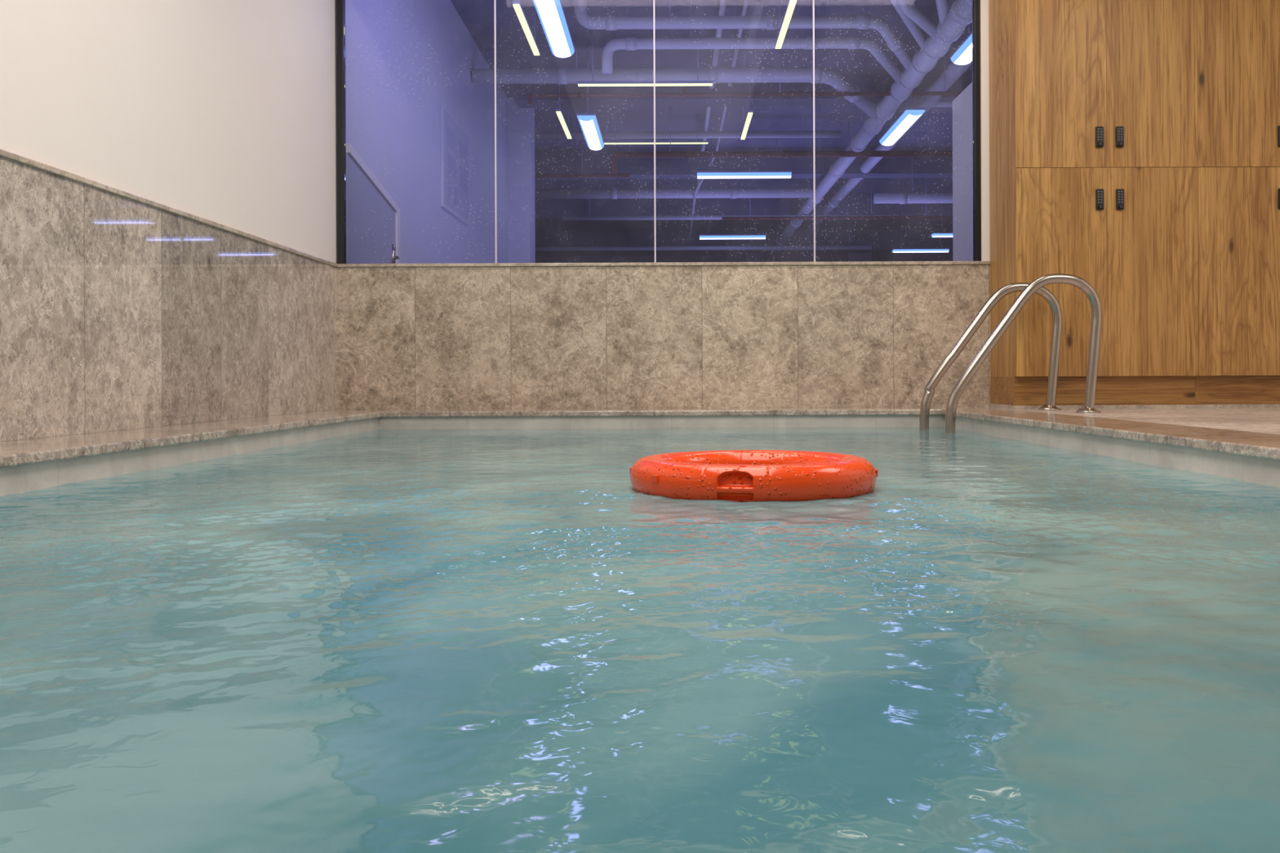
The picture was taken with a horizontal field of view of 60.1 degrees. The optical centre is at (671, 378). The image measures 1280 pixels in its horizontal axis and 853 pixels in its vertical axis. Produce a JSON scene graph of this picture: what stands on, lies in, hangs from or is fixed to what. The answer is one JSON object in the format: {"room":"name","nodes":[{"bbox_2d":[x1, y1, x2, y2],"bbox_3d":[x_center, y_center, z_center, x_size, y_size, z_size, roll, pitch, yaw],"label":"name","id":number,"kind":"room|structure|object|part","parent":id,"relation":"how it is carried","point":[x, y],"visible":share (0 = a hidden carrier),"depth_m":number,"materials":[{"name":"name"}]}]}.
{"room":"indoor swimming pool","nodes":[
{"label":"indoor swimming pool","id":0,"kind":"room"},
{"bbox_2d":[0,0,337,441],"bbox_3d":[-2.211,-1.200,2.470,0.188,3.200,9.340,0,0,0],"label":"wall","id":1,"kind":"structure","parent":0,"point":[223,112],"depth_m":4.88,"materials":[{"name":"paint"}]},
{"bbox_2d":[0,155,337,441],"bbox_3d":[-2.107,-0.248,2.370,0.012,0.895,9.140,0,0,0],"label":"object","id":2,"kind":"structure","parent":1,"relation":"attached to","point":[117,313],"depth_m":4.36,"materials":[{"name":"stone"}]},
{"bbox_2d":[0,148,337,266],"bbox_3d":[-2.103,-0.706,2.364,0.024,0.020,9.128,0,0,0],"label":"trim","id":3,"kind":"structure","parent":1,"relation":"attached to","point":[3,153],"depth_m":4.37,"materials":[{"name":"stone"}]},
{"bbox_2d":[345,0,535,263],"bbox_3d":[-2.083,-1.726,11.020,0.490,3.850,7.760,0,0,0],"label":"wall","id":4,"kind":"structure","parent":0,"point":[405,59],"depth_m":9.79,"materials":[{"name":"paint"}]},
{"bbox_2d":[346,142,399,263],"bbox_3d":[-2.078,-0.661,7.820,0.090,1.720,1.320,0,0,0],"label":"door","id":5,"kind":"structure","parent":4,"relation":"in","point":[372,215],"depth_m":7.63,"materials":[{"name":"lavender grey paint"},{"name":"metal"}]},
{"bbox_3d":[-2.073,-0.901,8.250,0.078,0.200,0.140,0,0,0],"label":"handle","id":6,"kind":"part","parent":5,"relation":"part of","materials":[{"name":"silver metal"}]},
{"bbox_2d":[440,103,469,226],"bbox_3d":[-2.115,-2.056,10.850,0.028,0.950,1.320,0,0,0],"label":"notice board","id":7,"kind":"object","parent":4,"relation":"attached to","point":[455,140],"visible":1,"depth_m":10.73,"materials":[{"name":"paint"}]},
{"bbox_2d":[513,74,971,107],"bbox_3d":[4.035,-3.538,13.600,11.900,0.280,0.400,0,0,0],"label":"ceiling beam","id":8,"kind":"structure","parent":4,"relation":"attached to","point":[522,91],"depth_m":13.40,"materials":[{"name":"paint"}]},
{"bbox_2d":[450,0,972,256],"bbox_3d":[1.984,-3.769,20.070,16.400,0.200,26.260,0,0,0],"label":"ceiling","id":9,"kind":"structure","parent":0,"point":[934,128],"depth_m":15.02,"materials":[{"name":"paint"}]},
{"bbox_2d":[512,0,539,55],"bbox_3d":[-1.275,-3.353,9.765,0.056,0.602,1.420,0,0,0],"label":"strip light","id":10,"kind":"object","parent":9,"relation":"hanging from","point":[517,5],"visible":1,"depth_m":9.67,"materials":[{"name":"white plastic"}]},
{"bbox_2d":[533,0,574,57],"bbox_3d":[-1.014,-3.323,9.500,0.223,0.665,1.670,0,0,0],"label":"lamp","id":11,"kind":"object","parent":9,"relation":"hanging from","point":[551,14],"visible":1,"depth_m":9.47,"materials":[{"name":"white plastic"}]},
{"bbox_2d":[555,63,572,138],"bbox_3d":[-1.302,-3.353,13.410,0.056,0.602,1.420,0,0,0],"label":"strip light","id":12,"kind":"object","parent":9,"relation":"hanging from","point":[558,111],"visible":0.95,"depth_m":13.27,"materials":[{"name":"white plastic"}]},
{"bbox_2d":[555,111,571,138],"bbox_3d":[-1.300,-3.058,13.410,0.052,0.012,1.400,0,0,0],"label":"diffuser","id":13,"kind":"object","parent":12,"relation":"attached to","point":[559,113],"depth_m":13.32,"materials":[{"name":"white plastic"}]},
{"bbox_2d":[534,138,630,246],"bbox_3d":[-1.339,-1.729,16.300,1.462,3.850,0.064,0,0,0],"label":"ceiling pipe","id":14,"kind":"object","parent":9,"relation":"hanging from","point":[582,175],"visible":0.51,"depth_m":16.28,"materials":[{"name":"metal"}]},
{"bbox_2d":[576,86,604,150],"bbox_3d":[-0.995,-3.323,13.700,0.223,0.665,1.670,0,0,0],"label":"lamp","id":15,"kind":"object","parent":9,"relation":"hanging from","point":[588,122],"visible":0.9,"depth_m":13.40,"materials":[{"name":"white plastic"}]},
{"bbox_2d":[577,115,604,150],"bbox_3d":[-0.993,-3.023,13.700,0.215,0.065,1.650,0,0,0],"label":"diffuser","id":16,"kind":"object","parent":15,"relation":"attached to","point":[589,125],"depth_m":13.49,"materials":[{"name":"white plastic"}]},
{"bbox_2d":[577,28,713,86],"bbox_3d":[-0.276,-3.358,11.556,1.420,0.602,0.056,0,0,0],"label":"strip light","id":17,"kind":"object","parent":9,"relation":"hanging from","point":[580,83],"visible":0.91,"depth_m":11.53,"materials":[{"name":"white plastic"}]},
{"bbox_2d":[577,83,712,86],"bbox_3d":[-0.274,-3.063,11.556,1.400,0.012,0.052,0,0,0],"label":"diffuser","id":18,"kind":"object","parent":17,"relation":"attached to","point":[579,84],"depth_m":11.53,"materials":[{"name":"white plastic"}]},
{"bbox_2d":[604,112,708,144],"bbox_3d":[-0.215,-3.431,15.200,1.448,0.421,0.056,0,0,0],"label":"strip light","id":19,"kind":"object","parent":9,"relation":"hanging from","point":[615,142],"visible":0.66,"depth_m":15.18,"materials":[{"name":"white plastic"}]},
{"bbox_2d":[604,142,707,144],"bbox_3d":[-0.214,-3.225,15.200,1.428,0.008,0.052,0,0,0],"label":"diffuser","id":20,"kind":"object","parent":19,"relation":"attached to","point":[605,143],"depth_m":15.18,"materials":[{"name":"white plastic"}]},
{"bbox_2d":[535,178,813,199],"bbox_3d":[-0.015,-3.328,18.500,4.800,0.665,0.190,0,0,0],"label":"ceiling pipe","id":21,"kind":"object","parent":9,"relation":"hanging from","point":[732,192],"visible":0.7,"depth_m":18.43,"materials":[{"name":"purple metal"}]},
{"bbox_2d":[471,34,877,120],"bbox_3d":[0.325,-3.347,11.960,4.828,0.630,1.162,0,0,-16],"label":"ceiling pipe","id":22,"kind":"object","parent":9,"relation":"hanging from","point":[559,75],"visible":0.89,"depth_m":11.73,"materials":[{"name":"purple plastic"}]},
{"bbox_2d":[535,117,841,138],"bbox_3d":[0.235,-3.521,15.600,4.300,0.280,0.100,0,0,0],"label":"ceiling pipe","id":23,"kind":"object","parent":9,"relation":"hanging from","point":[733,134],"visible":0.94,"depth_m":15.56,"materials":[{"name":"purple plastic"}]},
{"bbox_2d":[535,219,871,251],"bbox_3d":[-0.264,-3.259,24.800,9.500,0.800,0.100,0,0,0],"label":"ceiling pipe","id":24,"kind":"object","parent":9,"relation":"hanging from","point":[849,246],"visible":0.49,"depth_m":24.76,"materials":[{"name":"purple metal"}]},
{"bbox_2d":[695,0,726,201],"bbox_3d":[0.484,-3.582,16.570,0.060,0.160,14.860,0,0,0],"label":"ceiling pipe","id":25,"kind":"object","parent":9,"relation":"hanging from","point":[722,2],"visible":0.49,"depth_m":12.24,"materials":[{"name":"purple metal"}]},
{"bbox_2d":[688,0,748,239],"bbox_3d":[0.545,-3.327,16.570,0.360,0.670,14.860,0,0,0],"label":"ceiling pipe","id":26,"kind":"object","parent":9,"relation":"hanging from","point":[745,2],"visible":0.7,"depth_m":15.27,"materials":[{"name":"purple metal"}]},
{"bbox_2d":[562,178,898,220],"bbox_3d":[1.086,-3.292,20.400,6.200,0.745,0.090,0,0,0],"label":"ceiling pipe","id":27,"kind":"object","parent":9,"relation":"hanging from","point":[676,216],"visible":0.72,"depth_m":20.36,"materials":[{"name":"purple metal"}]},
{"bbox_2d":[698,219,766,239],"bbox_3d":[1.315,-3.333,23.900,1.436,0.665,0.223,0,0,0],"label":"lamp","id":28,"kind":"object","parent":9,"relation":"hanging from","point":[755,236],"visible":0.91,"depth_m":23.80,"materials":[{"name":"white plastic"}]},
{"bbox_2d":[699,235,765,239],"bbox_3d":[1.317,-3.033,23.900,1.419,0.065,0.215,0,0,0],"label":"diffuser","id":29,"kind":"object","parent":28,"relation":"attached to","point":[701,237],"depth_m":23.80,"materials":[{"name":"white plastic"}]},
{"bbox_2d":[574,0,912,71],"bbox_3d":[0.900,-3.370,10.411,3.534,0.587,0.851,0,0,-16],"label":"ceiling pipe","id":30,"kind":"object","parent":9,"relation":"hanging from","point":[861,21],"visible":0.98,"depth_m":10.26,"materials":[{"name":"purple metal"}]},
{"bbox_2d":[534,146,952,179],"bbox_3d":[1.985,-3.459,17.800,16.000,0.420,0.400,0,0,0],"label":"ceiling beam","id":31,"kind":"structure","parent":9,"relation":"attached to","point":[547,161],"depth_m":17.60,"materials":[{"name":"paint"}]},
{"bbox_2d":[696,137,791,178],"bbox_3d":[1.085,-3.332,16.600,1.420,0.665,0.223,0,0,0],"label":"lamp","id":32,"kind":"object","parent":9,"relation":"hanging from","point":[711,174],"visible":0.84,"depth_m":16.51,"materials":[{"name":"white plastic"}]},
{"bbox_2d":[697,172,791,178],"bbox_3d":[1.087,-3.032,16.600,1.402,0.065,0.215,0,0,0],"label":"diffuser","id":33,"kind":"object","parent":32,"relation":"attached to","point":[700,175],"depth_m":16.51,"materials":[{"name":"white plastic"}]},
{"bbox_2d":[535,192,952,220],"bbox_3d":[1.985,-3.444,22.200,16.000,0.450,0.400,0,0,0],"label":"beam","id":34,"kind":"structure","parent":9,"relation":"attached to","point":[852,203],"depth_m":22.00,"materials":[{"name":"paint"}]},
{"bbox_2d":[535,229,952,251],"bbox_3d":[1.985,-3.444,27.700,16.000,0.450,0.400,0,0,0],"label":"beam","id":35,"kind":"structure","parent":9,"relation":"attached to","point":[913,238],"depth_m":27.50,"materials":[{"name":"paint"}]},
{"bbox_2d":[528,44,961,103],"bbox_3d":[1.009,-3.339,12.100,5.152,0.650,0.068,0,0,0],"label":"ceiling pipe","id":36,"kind":"object","parent":9,"relation":"hanging from","point":[873,93],"visible":0.93,"depth_m":12.08,"materials":[{"name":"purple metal"}]},
{"bbox_2d":[740,85,752,139],"bbox_3d":[0.912,-3.363,13.500,0.056,0.602,1.420,0,0,0],"label":"strip light","id":37,"kind":"object","parent":9,"relation":"hanging from","point":[749,113],"visible":0.96,"depth_m":13.36,"materials":[{"name":"white plastic"}]},
{"bbox_2d":[740,112,752,139],"bbox_3d":[0.914,-3.068,13.500,0.052,0.012,1.400,0,0,0],"label":"diffuser","id":38,"kind":"object","parent":37,"relation":"attached to","point":[748,119],"depth_m":13.44,"materials":[{"name":"white plastic"}]},
{"bbox_2d":[601,0,902,84],"bbox_3d":[1.060,-3.290,10.723,3.366,0.750,0.941,0,0,-20],"label":"ceiling pipe","id":39,"kind":"object","parent":9,"relation":"hanging from","point":[633,43],"visible":0.96,"depth_m":10.51,"materials":[{"name":"purple metal"}]},
{"bbox_2d":[610,106,952,173],"bbox_3d":[1.485,-3.216,14.850,4.602,0.900,0.110,0,0,0],"label":"ceiling pipe","id":40,"kind":"object","parent":9,"relation":"hanging from","point":[687,153],"visible":0.94,"depth_m":14.81,"materials":[{"name":"metal"}]},
{"bbox_2d":[774,0,796,48],"bbox_3d":[0.989,-3.363,9.585,0.056,0.602,1.420,0,0,0],"label":"strip light","id":41,"kind":"object","parent":9,"relation":"hanging from","point":[791,4],"visible":1,"depth_m":9.61,"materials":[{"name":"white plastic"}]},
{"bbox_2d":[721,177,952,220],"bbox_3d":[2.936,-3.233,19.500,4.100,0.880,0.060,0,0,0],"label":"ceiling pipe","id":42,"kind":"object","parent":9,"relation":"hanging from","point":[910,217],"visible":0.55,"depth_m":19.48,"materials":[{"name":"purple metal"}]},
{"bbox_2d":[760,0,972,262],"bbox_3d":[2.486,-3.339,19.080,0.228,0.664,23.840,0,0,0],"label":"ceiling pipe","id":43,"kind":"object","parent":9,"relation":"hanging from","point":[960,14],"visible":0.8,"depth_m":11.97,"materials":[{"name":"purple metal"}]},
{"bbox_2d":[889,0,926,50],"bbox_3d":[2.087,-3.357,9.934,0.090,0.524,1.539,0,0,29],"label":"ceiling pipe","id":44,"kind":"object","parent":43,"relation":"attached to","point":[913,27],"visible":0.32,"depth_m":10.12,"materials":[{"name":"purple metal"}]},
{"bbox_2d":[896,0,937,39],"bbox_3d":[2.206,-3.353,9.834,0.109,0.573,0.752,0,0,43],"label":"ceiling pipe","id":45,"kind":"object","parent":43,"relation":"attached to","point":[908,7],"visible":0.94,"depth_m":9.76,"materials":[{"name":"purple metal"}]},
{"bbox_2d":[778,61,972,262],"bbox_3d":[3.085,-3.460,19.080,0.194,0.427,23.840,0,0,0],"label":"ceiling pipe","id":46,"kind":"object","parent":9,"relation":"hanging from","point":[953,72],"visible":0.56,"depth_m":16.44,"materials":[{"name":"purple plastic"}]},
{"bbox_2d":[879,95,925,146],"bbox_3d":[2.796,-3.340,13.500,0.223,0.665,1.670,0,0,0],"label":"lamp","id":47,"kind":"object","parent":9,"relation":"hanging from","point":[908,116],"visible":0.85,"depth_m":13.25,"materials":[{"name":"white plastic"}]},
{"bbox_2d":[879,110,924,146],"bbox_3d":[2.797,-3.040,13.500,0.215,0.065,1.650,0,0,0],"label":"diffuser","id":48,"kind":"object","parent":47,"relation":"attached to","point":[907,118],"depth_m":13.33,"materials":[{"name":"white plastic"}]},
{"bbox_2d":[873,144,952,204],"bbox_3d":[4.586,-3.210,17.400,2.800,0.940,0.180,0,0,0],"label":"ceiling pipe","id":49,"kind":"object","parent":9,"relation":"hanging from","point":[901,197],"visible":0.44,"depth_m":17.33,"materials":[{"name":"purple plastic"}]},
{"bbox_2d":[892,248,949,252],"bbox_3d":[5.985,-3.354,26.600,1.336,0.665,0.223,0,0,0],"label":"lamp","id":50,"kind":"object","parent":9,"relation":"hanging from","point":[894,250],"visible":0.95,"depth_m":26.50,"materials":[{"name":"white plastic"}]},
{"bbox_2d":[930,231,952,237],"bbox_3d":[6.285,-3.355,23.700,1.420,0.665,0.223,0,0,0],"label":"lamp","id":51,"kind":"object","parent":9,"relation":"hanging from","point":[944,234],"visible":0.38,"depth_m":23.60,"materials":[{"name":"white plastic"}]},
{"bbox_2d":[931,233,952,237],"bbox_3d":[6.287,-3.055,23.700,1.402,0.065,0.215,0,0,0],"label":"diffuser","id":52,"kind":"object","parent":51,"relation":"attached to","point":[934,235],"depth_m":23.62,"materials":[{"name":"white plastic"}]},
{"bbox_2d":[935,0,949,23],"bbox_3d":[2.209,-3.381,8.787,0.274,0.578,2.307,0,0,8],"label":"ceiling pipe","id":53,"kind":"object","parent":9,"relation":"hanging from","point":[942,6],"visible":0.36,"depth_m":9.60,"materials":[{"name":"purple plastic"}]},
{"bbox_2d":[929,70,972,106],"bbox_3d":[4.785,-3.461,13.200,3.400,0.440,0.080,0,0,0],"label":"ceiling pipe","id":54,"kind":"object","parent":9,"relation":"hanging from","point":[940,103],"visible":0.17,"depth_m":13.17,"materials":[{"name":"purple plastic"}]},
{"bbox_2d":[950,23,972,65],"bbox_3d":[2.785,-3.340,9.800,0.223,0.665,1.670,0,0,0],"label":"lamp","id":55,"kind":"object","parent":9,"relation":"hanging from","point":[962,55],"visible":0.35,"depth_m":10.33,"materials":[{"name":"white plastic"}]},
{"bbox_2d":[442,0,990,409],"bbox_3d":[1.014,-1.214,7.046,6.262,3.200,0.188,0,0,0],"label":"wall","id":56,"kind":"structure","parent":0,"point":[984,51],"depth_m":6.95,"materials":[{"name":"paint"}]},
{"bbox_2d":[336,0,981,263],"bbox_3d":[-0.080,-1.667,7.000,4.055,1.885,0.060,0,0,0],"label":"window","id":57,"kind":"structure","parent":56,"relation":"in","point":[340,4],"depth_m":6.97,"materials":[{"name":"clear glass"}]},
{"bbox_3d":[-2.088,-1.658,7.000,0.038,1.885,0.060,0,0,0],"label":"frame","id":58,"kind":"part","parent":57,"relation":"part of","materials":[{"name":"black metal"}]},
{"bbox_3d":[-1.592,-1.651,7.000,0.950,1.865,0.012,0,0,0],"label":"pane","id":59,"kind":"part","parent":57,"relation":"part of","materials":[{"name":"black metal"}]},
{"bbox_3d":[1.406,-1.664,7.000,1.003,1.865,0.012,0,0,0],"label":"pane","id":60,"kind":"part","parent":57,"relation":"part of","materials":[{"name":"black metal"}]},
{"bbox_3d":[1.930,-1.676,7.000,0.036,1.885,0.060,0,0,0],"label":"frame","id":61,"kind":"part","parent":57,"relation":"part of","materials":[{"name":"black metal"}]},
{"bbox_2d":[336,264,990,409],"bbox_3d":[-0.051,-0.257,6.946,4.100,0.895,0.012,0,0,0],"label":"wainscoting","id":62,"kind":"structure","parent":56,"relation":"attached to","point":[857,335],"depth_m":6.94,"materials":[{"name":"stone"}]},
{"bbox_2d":[337,261,990,266],"bbox_3d":[-0.053,-0.715,7.034,4.100,0.020,0.212,0,0,0],"label":"trim","id":63,"kind":"structure","parent":56,"relation":"attached to","point":[840,263],"depth_m":6.93,"materials":[{"name":"stone"}]},
{"bbox_2d":[990,403,1279,408],"bbox_3d":[3.076,0.166,6.692,2.150,0.022,0.495,0,0,0],"label":"trim","id":64,"kind":"structure","parent":56,"relation":"attached to","point":[1000,406],"depth_m":6.45,"materials":[{"name":"stone"}]},
{"bbox_2d":[535,253,952,262],"bbox_3d":[1.892,-1.743,33.100,16.200,3.850,0.200,0,0,0],"label":"wall","id":65,"kind":"structure","parent":0,"point":[925,257],"depth_m":33.00,"materials":[{"name":"paint"}]},
{"bbox_2d":[745,252,871,262],"bbox_3d":[2.442,-1.746,32.600,6.900,3.850,0.200,0,0,0],"label":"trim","id":66,"kind":"structure","parent":0,"point":[867,256],"depth_m":32.50,"materials":[{"name":"paint"}]},
{"bbox_2d":[952,82,973,261],"bbox_3d":[2.021,-0.879,7.445,0.100,2.120,0.610,0,0,0],"label":"wall","id":67,"kind":"structure","parent":0,"point":[962,147],"depth_m":7.48,"materials":[{"name":"paint"}]},
{"bbox_2d":[991,407,1279,434],"bbox_3d":[1.026,0.285,2.370,6.250,0.200,9.140,0,0,0],"label":"floor","id":68,"kind":"structure","parent":0,"point":[1265,420],"depth_m":5.21,"materials":[{"name":"stone"}]},
{"bbox_2d":[0,407,1279,496],"bbox_3d":[-0.066,0.915,2.470,4.060,1.450,8.940,0,0,0],"label":"swimming pool","id":69,"kind":"object","parent":68,"relation":"in","point":[26,465],"visible":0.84,"depth_m":4.43,"materials":[{"name":"stone"}]},
{"bbox_2d":[0,426,1279,852],"bbox_3d":[-0.059,0.295,2.450,3.320,0.012,8.100,0,0,0],"label":"pool water","id":70,"kind":"object","parent":69,"relation":"in","point":[379,641],"visible":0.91,"depth_m":1.17,"materials":[{"name":"teal liquid"}]},
{"bbox_2d":[629,449,877,502],"bbox_3d":[0.215,0.262,2.951,0.654,0.105,0.652,0,0,0],"label":"lifebuoy","id":71,"kind":"object","parent":70,"relation":"on","point":[742,475],"visible":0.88,"depth_m":2.69,"materials":[{"name":"orange plastic"}]},
{"bbox_2d":[919,273,1102,433],"bbox_3d":[1.820,0.367,6.013,0.854,1.830,0.584,0,0,-3],"label":"pool ladder","id":72,"kind":"object","parent":69,"relation":"attached to","point":[1028,289],"visible":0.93,"depth_m":5.79,"materials":[{"name":"silver metal"}]},
{"bbox_2d":[988,0,1198,405],"bbox_3d":[2.522,-1.142,6.662,1.055,2.598,0.556,0,0,0],"label":"tall cabinet","id":73,"kind":"object","parent":68,"relation":"on","point":[1093,104],"visible":1,"depth_m":6.41,"materials":[{"name":"brown wood"}]},
{"bbox_3d":[2.256,-1.830,6.420,0.526,1.219,0.019,0,0,0],"label":"door","id":74,"kind":"part","parent":73,"relation":"part of","materials":[{"name":"brown wood"}]},
{"bbox_3d":[2.261,-0.614,6.420,0.526,1.208,0.019,0,0,0],"label":"door","id":75,"kind":"part","parent":73,"relation":"part of","materials":[{"name":"brown wood"}]},
{"bbox_3d":[2.783,-1.833,6.420,0.526,1.219,0.019,0,0,0],"label":"door","id":76,"kind":"part","parent":73,"relation":"part of","materials":[{"name":"brown wood"}]},
{"bbox_3d":[2.789,-0.616,6.420,0.526,1.208,0.019,0,0,0],"label":"door","id":77,"kind":"part","parent":73,"relation":"part of","materials":[{"name":"brown wood"}]},
{"bbox_2d":[1195,0,1279,404],"bbox_3d":[3.578,-1.147,6.662,1.055,2.598,0.556,0,0,0],"label":"tall cabinet","id":78,"kind":"object","parent":68,"relation":"on","point":[1238,41],"visible":0.82,"depth_m":6.41,"materials":[{"name":"brown wood"}]},
{"bbox_3d":[3.311,-1.835,6.420,0.526,1.219,0.019,0,0,0],"label":"door","id":79,"kind":"part","parent":78,"relation":"part of","materials":[{"name":"brown wood"}]},
{"bbox_3d":[3.317,-0.619,6.420,0.526,1.208,0.019,0,0,0],"label":"door","id":80,"kind":"part","parent":78,"relation":"part of","materials":[{"name":"brown wood"}]}
]}

